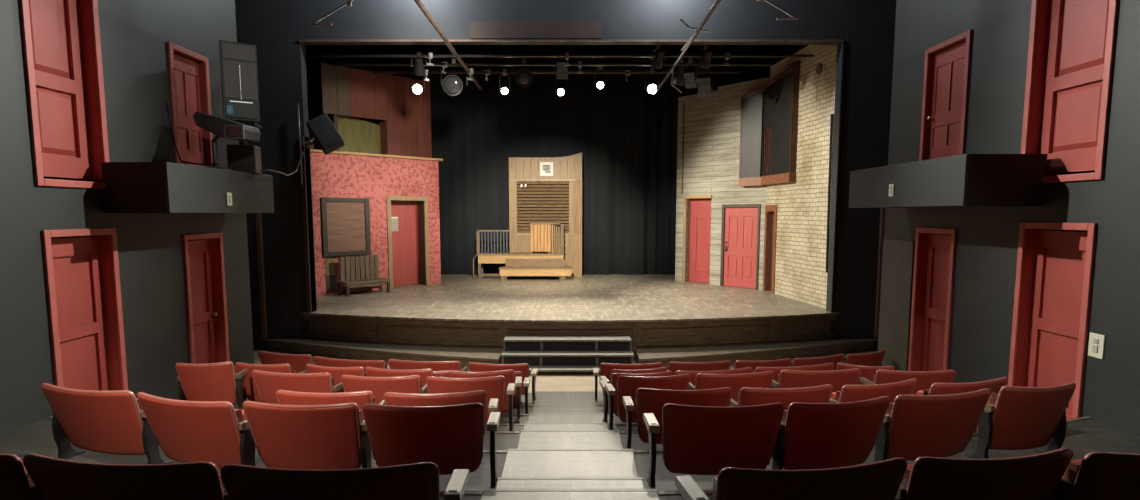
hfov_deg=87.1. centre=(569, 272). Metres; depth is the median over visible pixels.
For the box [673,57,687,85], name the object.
lamp
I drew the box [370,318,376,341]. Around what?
trim
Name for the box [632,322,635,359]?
trim
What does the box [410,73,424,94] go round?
lamp
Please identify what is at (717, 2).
pipe
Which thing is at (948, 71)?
door
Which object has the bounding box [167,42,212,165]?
door
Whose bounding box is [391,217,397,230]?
paper notice
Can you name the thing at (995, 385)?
seat
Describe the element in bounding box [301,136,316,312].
trim
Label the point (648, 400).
seat
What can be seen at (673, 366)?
seat
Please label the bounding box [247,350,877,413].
floor
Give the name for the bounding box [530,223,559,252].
lectern
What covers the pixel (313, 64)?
wall
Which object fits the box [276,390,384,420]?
seat
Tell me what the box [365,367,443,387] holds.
seat
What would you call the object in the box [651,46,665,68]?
lamp
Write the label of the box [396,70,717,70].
pipe
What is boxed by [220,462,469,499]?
seat
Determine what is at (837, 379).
seat
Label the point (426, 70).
clamp
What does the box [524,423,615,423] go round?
trim
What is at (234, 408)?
trim
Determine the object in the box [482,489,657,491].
trim
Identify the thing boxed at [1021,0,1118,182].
door
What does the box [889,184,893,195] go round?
switch plate
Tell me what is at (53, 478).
seat
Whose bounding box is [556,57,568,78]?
lamp
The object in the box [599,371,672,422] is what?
seat
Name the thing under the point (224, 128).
lamp
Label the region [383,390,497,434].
seat
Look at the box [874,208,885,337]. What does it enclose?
trim
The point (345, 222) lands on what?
framed board
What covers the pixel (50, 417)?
trim
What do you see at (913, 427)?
seat
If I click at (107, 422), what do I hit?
seat
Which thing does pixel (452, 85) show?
lamp
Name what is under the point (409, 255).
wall
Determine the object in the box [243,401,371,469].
seat
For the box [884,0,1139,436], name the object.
wall
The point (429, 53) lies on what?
clamp
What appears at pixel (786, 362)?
seat
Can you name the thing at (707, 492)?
trim
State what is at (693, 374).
seat
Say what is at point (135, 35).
wall
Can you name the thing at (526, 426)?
floor
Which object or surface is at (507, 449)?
trim
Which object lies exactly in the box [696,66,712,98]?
lamp
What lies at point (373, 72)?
pipe
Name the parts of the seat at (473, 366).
backrest, armrest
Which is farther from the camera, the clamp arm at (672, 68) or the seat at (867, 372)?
the clamp arm at (672, 68)
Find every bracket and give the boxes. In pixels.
[310,0,352,25]
[757,0,798,19]
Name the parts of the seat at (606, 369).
armrest, backrest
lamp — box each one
[193,112,260,169]
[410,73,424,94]
[411,52,426,75]
[441,59,467,95]
[499,69,509,94]
[513,58,535,86]
[555,77,566,95]
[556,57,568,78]
[595,66,605,88]
[645,67,659,94]
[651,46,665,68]
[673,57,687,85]
[684,57,697,88]
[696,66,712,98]
[698,46,712,68]
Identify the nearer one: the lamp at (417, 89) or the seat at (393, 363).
the seat at (393, 363)
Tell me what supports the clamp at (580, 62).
attached to the pipe at (340, 64)
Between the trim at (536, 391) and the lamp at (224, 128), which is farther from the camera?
the trim at (536, 391)
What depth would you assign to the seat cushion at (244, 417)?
4.05 m
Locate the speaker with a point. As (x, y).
(322, 129)
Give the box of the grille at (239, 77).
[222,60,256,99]
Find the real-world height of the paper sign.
0.380 m
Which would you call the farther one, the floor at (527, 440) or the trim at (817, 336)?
the trim at (817, 336)
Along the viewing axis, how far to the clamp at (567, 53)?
11.27 m
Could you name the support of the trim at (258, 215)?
attached to the wall at (275, 27)
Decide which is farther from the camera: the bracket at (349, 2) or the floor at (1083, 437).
the bracket at (349, 2)
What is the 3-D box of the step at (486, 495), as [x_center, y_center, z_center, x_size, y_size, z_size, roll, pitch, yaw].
[0.000,2.047,0.569,1.000,1.012,5.925,0,6,0]
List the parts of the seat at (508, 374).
backrest, armrest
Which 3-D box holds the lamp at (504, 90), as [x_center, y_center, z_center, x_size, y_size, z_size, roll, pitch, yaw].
[-1.377,-4.013,12.661,0.234,0.549,0.276,0,6,0]
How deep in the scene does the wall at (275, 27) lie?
10.49 m
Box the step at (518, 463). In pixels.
[501,450,638,476]
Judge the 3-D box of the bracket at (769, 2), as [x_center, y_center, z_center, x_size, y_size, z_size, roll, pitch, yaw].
[2.982,-4.229,8.622,0.637,1.139,0.057,0,6,0]
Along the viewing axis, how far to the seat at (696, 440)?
3.85 m
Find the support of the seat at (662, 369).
on the floor at (543, 382)
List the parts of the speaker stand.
plate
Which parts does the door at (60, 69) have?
panel, panel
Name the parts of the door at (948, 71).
panel, panel, panel, panel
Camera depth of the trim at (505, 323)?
10.17 m
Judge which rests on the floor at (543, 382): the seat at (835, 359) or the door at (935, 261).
the seat at (835, 359)
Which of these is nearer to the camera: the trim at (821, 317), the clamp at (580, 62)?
the trim at (821, 317)
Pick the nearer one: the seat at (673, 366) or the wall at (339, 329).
the seat at (673, 366)
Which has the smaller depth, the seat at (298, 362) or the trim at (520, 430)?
the trim at (520, 430)
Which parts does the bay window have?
sill, sill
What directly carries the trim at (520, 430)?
attached to the floor at (527, 440)
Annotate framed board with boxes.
[320,197,370,256]
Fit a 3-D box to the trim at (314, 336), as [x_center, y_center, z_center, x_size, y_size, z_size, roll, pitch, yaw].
[-3.532,1.171,10.700,4.926,0.040,0.225,1,6,14]
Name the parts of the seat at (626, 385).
armrest, backrest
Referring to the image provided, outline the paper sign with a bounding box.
[540,162,552,175]
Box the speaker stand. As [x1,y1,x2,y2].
[226,121,261,173]
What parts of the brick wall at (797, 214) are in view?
door casing, post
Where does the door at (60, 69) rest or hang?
in the wall at (135, 35)
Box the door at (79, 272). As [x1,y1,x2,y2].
[41,228,127,390]
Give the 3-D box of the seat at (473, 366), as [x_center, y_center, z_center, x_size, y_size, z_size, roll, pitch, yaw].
[-0.887,1.433,8.008,0.889,0.548,0.384,1,6,6]
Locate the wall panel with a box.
[878,239,914,370]
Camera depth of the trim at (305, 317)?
10.40 m
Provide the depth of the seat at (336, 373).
6.68 m
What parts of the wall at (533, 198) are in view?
panel, head rail, rail, panel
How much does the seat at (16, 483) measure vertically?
0.613 m
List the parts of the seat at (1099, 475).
armrest, backrest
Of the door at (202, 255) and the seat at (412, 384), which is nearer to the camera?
the seat at (412, 384)
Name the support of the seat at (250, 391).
on the floor at (533, 418)
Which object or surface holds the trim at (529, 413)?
attached to the floor at (533, 418)
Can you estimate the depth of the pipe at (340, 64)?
11.93 m
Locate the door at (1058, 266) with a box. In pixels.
[1008,222,1096,419]
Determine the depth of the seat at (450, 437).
3.84 m
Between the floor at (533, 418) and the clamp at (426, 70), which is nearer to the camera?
the floor at (533, 418)
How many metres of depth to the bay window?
13.24 m
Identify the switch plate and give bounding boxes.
[226,193,231,205]
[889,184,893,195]
[1088,332,1104,358]
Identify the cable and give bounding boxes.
[166,103,210,167]
[260,146,304,175]
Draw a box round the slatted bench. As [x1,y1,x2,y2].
[338,255,390,296]
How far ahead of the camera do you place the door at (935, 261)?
7.87 m
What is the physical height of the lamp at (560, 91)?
0.548 m
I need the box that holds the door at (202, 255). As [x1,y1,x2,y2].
[182,233,229,363]
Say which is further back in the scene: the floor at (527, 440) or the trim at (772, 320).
the trim at (772, 320)
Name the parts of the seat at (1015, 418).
armrest, backrest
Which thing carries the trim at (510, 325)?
attached to the wall at (339, 329)
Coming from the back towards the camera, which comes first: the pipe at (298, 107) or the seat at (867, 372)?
the pipe at (298, 107)
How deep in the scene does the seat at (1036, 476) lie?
2.47 m
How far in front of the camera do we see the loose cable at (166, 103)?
6.82 m
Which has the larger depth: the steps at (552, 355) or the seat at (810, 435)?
the steps at (552, 355)
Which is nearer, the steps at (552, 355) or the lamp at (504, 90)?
the steps at (552, 355)
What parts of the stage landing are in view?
newel post, leg, rail, handrail, newel post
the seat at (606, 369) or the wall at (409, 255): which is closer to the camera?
the seat at (606, 369)
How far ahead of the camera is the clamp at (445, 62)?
11.93 m
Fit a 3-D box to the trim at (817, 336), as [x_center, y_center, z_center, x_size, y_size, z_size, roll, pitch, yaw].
[3.532,1.171,10.700,4.926,0.040,0.225,-1,6,-14]
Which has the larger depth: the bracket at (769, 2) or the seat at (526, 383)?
the bracket at (769, 2)
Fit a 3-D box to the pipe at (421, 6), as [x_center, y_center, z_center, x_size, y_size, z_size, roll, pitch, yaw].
[-2.030,-3.741,9.173,0.068,0.065,9.000,0,6,0]
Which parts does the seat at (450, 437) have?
backrest, armrest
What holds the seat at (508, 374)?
on the floor at (533, 418)
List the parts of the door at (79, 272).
panel, panel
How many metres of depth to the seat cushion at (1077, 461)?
2.73 m
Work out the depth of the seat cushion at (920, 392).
5.24 m
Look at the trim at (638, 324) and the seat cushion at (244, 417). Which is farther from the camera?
the trim at (638, 324)
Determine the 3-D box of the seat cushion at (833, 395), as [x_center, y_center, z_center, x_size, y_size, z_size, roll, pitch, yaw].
[2.553,1.183,5.281,0.582,0.321,0.105,-2,6,-16]
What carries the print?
attached to the paper sign
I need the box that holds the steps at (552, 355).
[501,336,633,374]
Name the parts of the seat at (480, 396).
backrest, armrest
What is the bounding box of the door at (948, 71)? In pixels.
[919,30,972,160]
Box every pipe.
[297,103,302,184]
[308,55,812,56]
[339,63,770,65]
[372,71,739,73]
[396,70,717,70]
[414,0,481,89]
[658,0,720,89]
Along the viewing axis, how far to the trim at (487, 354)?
10.14 m
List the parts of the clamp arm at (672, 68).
arm, arm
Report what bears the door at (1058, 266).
in the wall at (987, 238)
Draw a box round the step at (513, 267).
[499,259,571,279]
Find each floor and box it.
[0,418,1139,490]
[233,403,626,423]
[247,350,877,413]
[300,274,839,322]
[439,495,711,499]
[483,431,976,449]
[485,424,636,431]
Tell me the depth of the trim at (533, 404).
7.67 m
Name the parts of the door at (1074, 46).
panel, panel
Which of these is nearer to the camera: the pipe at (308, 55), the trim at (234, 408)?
the trim at (234, 408)
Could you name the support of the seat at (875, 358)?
on the floor at (543, 382)
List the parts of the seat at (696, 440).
armrest, backrest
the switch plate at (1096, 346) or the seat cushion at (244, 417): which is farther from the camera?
the switch plate at (1096, 346)
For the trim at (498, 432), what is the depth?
5.53 m
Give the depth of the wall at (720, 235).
14.83 m
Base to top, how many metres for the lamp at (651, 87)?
0.588 m
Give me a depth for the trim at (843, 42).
10.65 m
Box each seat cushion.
[235,409,246,419]
[831,392,835,399]
[916,390,923,394]
[1063,460,1081,477]
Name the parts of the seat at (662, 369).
armrest, backrest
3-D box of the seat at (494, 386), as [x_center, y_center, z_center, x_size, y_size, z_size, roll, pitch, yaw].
[-0.976,1.286,5.970,0.844,0.613,0.384,0,6,-1]
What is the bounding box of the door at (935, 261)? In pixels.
[908,227,956,370]
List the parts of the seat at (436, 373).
backrest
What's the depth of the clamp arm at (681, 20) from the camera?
9.27 m
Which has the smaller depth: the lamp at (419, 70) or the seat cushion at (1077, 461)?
the seat cushion at (1077, 461)
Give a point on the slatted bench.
(351, 265)
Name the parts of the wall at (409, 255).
door, door frame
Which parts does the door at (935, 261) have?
panel, panel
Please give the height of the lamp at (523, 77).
0.614 m
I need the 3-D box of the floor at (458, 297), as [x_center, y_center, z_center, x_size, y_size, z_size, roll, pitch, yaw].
[0.000,0.407,14.196,12.000,0.035,8.230,0,6,0]
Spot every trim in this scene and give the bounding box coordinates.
[22,460,712,494]
[48,416,1091,452]
[234,408,636,425]
[247,399,616,415]
[256,213,267,337]
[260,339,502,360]
[298,40,843,41]
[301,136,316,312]
[303,315,497,327]
[304,335,497,345]
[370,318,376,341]
[470,21,601,38]
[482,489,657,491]
[485,431,637,433]
[497,477,642,480]
[498,322,503,345]
[504,322,507,337]
[507,322,632,328]
[507,449,632,450]
[520,430,619,432]
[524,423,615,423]
[529,413,608,413]
[533,404,603,405]
[536,391,602,391]
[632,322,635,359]
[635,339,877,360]
[636,322,641,345]
[642,315,836,327]
[642,335,835,345]
[768,318,774,340]
[831,41,844,312]
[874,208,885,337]
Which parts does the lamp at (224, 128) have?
post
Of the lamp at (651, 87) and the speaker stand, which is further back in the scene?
the lamp at (651, 87)
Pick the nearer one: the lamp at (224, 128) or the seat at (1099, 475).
the seat at (1099, 475)
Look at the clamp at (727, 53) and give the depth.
11.27 m
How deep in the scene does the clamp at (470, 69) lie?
11.95 m
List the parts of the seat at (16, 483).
backrest, armrest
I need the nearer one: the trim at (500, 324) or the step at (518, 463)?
the step at (518, 463)
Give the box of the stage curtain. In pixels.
[408,45,681,274]
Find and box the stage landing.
[473,224,563,278]
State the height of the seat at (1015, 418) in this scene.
0.613 m
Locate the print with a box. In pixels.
[542,165,550,172]
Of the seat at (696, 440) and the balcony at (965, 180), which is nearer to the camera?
the seat at (696, 440)
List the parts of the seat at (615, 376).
armrest, backrest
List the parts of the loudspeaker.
horn panel, panel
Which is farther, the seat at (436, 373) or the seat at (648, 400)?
the seat at (436, 373)
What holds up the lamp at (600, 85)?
hanging from the pipe at (373, 72)
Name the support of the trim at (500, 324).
attached to the wall at (339, 329)
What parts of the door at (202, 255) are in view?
panel, panel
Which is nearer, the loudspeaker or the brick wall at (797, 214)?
the loudspeaker
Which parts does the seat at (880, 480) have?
armrest, backrest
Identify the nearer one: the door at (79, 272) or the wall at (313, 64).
the door at (79, 272)
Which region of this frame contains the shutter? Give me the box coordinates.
[517,182,568,232]
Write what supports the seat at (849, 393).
on the floor at (527, 440)
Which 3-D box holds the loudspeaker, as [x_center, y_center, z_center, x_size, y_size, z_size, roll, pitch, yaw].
[-4.100,-2.335,7.425,0.397,0.930,0.399,-4,7,-34]
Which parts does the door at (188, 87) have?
panel, panel, panel, panel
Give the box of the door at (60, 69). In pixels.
[19,0,109,188]
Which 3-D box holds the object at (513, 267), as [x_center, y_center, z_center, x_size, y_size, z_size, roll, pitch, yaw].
[-0.920,-0.092,16.251,1.960,0.550,0.440,0,6,0]
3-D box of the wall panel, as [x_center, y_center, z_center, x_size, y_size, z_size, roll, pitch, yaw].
[4.620,0.578,8.545,0.020,2.090,0.770,0,6,0]
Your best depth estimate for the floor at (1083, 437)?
4.56 m
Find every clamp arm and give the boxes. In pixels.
[651,66,682,94]
[680,19,710,50]
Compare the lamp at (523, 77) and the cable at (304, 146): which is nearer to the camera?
the cable at (304, 146)
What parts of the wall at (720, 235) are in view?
door, panel molding, door panel, door panel, door frame, door, door panel, door panel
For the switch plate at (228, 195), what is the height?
0.150 m
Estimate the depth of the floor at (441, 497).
3.39 m
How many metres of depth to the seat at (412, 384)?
5.83 m
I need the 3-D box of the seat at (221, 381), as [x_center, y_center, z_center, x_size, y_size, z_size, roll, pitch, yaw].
[-3.887,1.232,6.510,0.613,0.613,0.384,-1,6,-6]
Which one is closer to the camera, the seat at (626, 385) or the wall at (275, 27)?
the seat at (626, 385)
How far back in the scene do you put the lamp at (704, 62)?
11.10 m
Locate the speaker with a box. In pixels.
[302,113,344,154]
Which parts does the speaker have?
clamp knob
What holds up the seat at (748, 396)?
on the floor at (527, 440)
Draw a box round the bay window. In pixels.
[739,64,799,185]
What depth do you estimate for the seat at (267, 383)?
5.97 m
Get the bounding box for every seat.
[0,454,90,499]
[22,453,228,499]
[41,383,173,463]
[137,392,255,468]
[175,361,247,409]
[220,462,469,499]
[235,362,306,402]
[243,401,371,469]
[252,370,343,403]
[258,351,314,372]
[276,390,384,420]
[306,364,366,384]
[313,356,389,371]
[341,375,427,403]
[363,403,500,488]
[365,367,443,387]
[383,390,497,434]
[388,359,467,370]
[426,376,515,430]
[433,370,450,377]
[449,369,521,422]
[468,362,538,403]
[513,371,529,413]
[593,362,662,401]
[599,367,667,412]
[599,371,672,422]
[604,374,689,429]
[623,387,731,448]
[643,403,783,488]
[668,360,730,374]
[674,367,752,385]
[674,457,906,499]
[688,371,773,401]
[729,358,790,371]
[729,384,832,410]
[753,363,833,381]
[771,368,860,392]
[772,396,889,469]
[789,353,843,369]
[829,378,916,402]
[836,363,894,384]
[842,350,885,365]
[860,369,955,394]
[874,388,990,461]
[895,448,1072,499]
[916,377,1007,431]
[965,382,1075,458]
[1051,452,1139,499]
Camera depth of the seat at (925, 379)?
6.03 m
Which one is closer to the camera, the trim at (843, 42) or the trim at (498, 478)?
the trim at (498, 478)
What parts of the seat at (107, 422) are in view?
backrest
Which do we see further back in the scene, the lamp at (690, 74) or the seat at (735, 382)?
the lamp at (690, 74)
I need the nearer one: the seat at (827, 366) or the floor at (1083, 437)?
the floor at (1083, 437)
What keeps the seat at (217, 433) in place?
on the floor at (1083, 437)
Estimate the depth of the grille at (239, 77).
7.27 m
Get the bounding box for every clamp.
[423,69,428,80]
[427,52,432,65]
[441,61,447,73]
[467,68,472,80]
[564,52,570,65]
[577,61,582,73]
[723,52,729,65]
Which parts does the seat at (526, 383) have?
backrest, armrest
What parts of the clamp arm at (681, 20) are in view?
arm, arm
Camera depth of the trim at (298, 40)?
10.43 m
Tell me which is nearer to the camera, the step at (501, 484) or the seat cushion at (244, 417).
the step at (501, 484)
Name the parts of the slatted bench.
leg, leg, rail, seat, leg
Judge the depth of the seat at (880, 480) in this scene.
2.36 m
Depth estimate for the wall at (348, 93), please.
14.82 m
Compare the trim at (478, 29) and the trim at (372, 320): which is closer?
the trim at (478, 29)
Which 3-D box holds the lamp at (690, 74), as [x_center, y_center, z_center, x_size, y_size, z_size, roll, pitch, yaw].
[2.399,-3.983,11.916,0.264,0.581,0.372,3,6,24]
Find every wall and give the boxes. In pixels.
[0,0,253,436]
[235,0,896,349]
[305,45,807,207]
[309,320,830,347]
[509,152,581,276]
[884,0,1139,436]
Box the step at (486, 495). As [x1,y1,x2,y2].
[480,491,659,499]
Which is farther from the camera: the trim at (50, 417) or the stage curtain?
the stage curtain
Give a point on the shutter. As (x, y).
(537, 202)
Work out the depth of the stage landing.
16.46 m
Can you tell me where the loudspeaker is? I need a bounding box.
[219,40,259,122]
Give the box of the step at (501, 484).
[495,480,644,488]
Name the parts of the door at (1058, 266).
panel, panel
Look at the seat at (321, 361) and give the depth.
8.05 m
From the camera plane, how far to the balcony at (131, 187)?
6.13 m

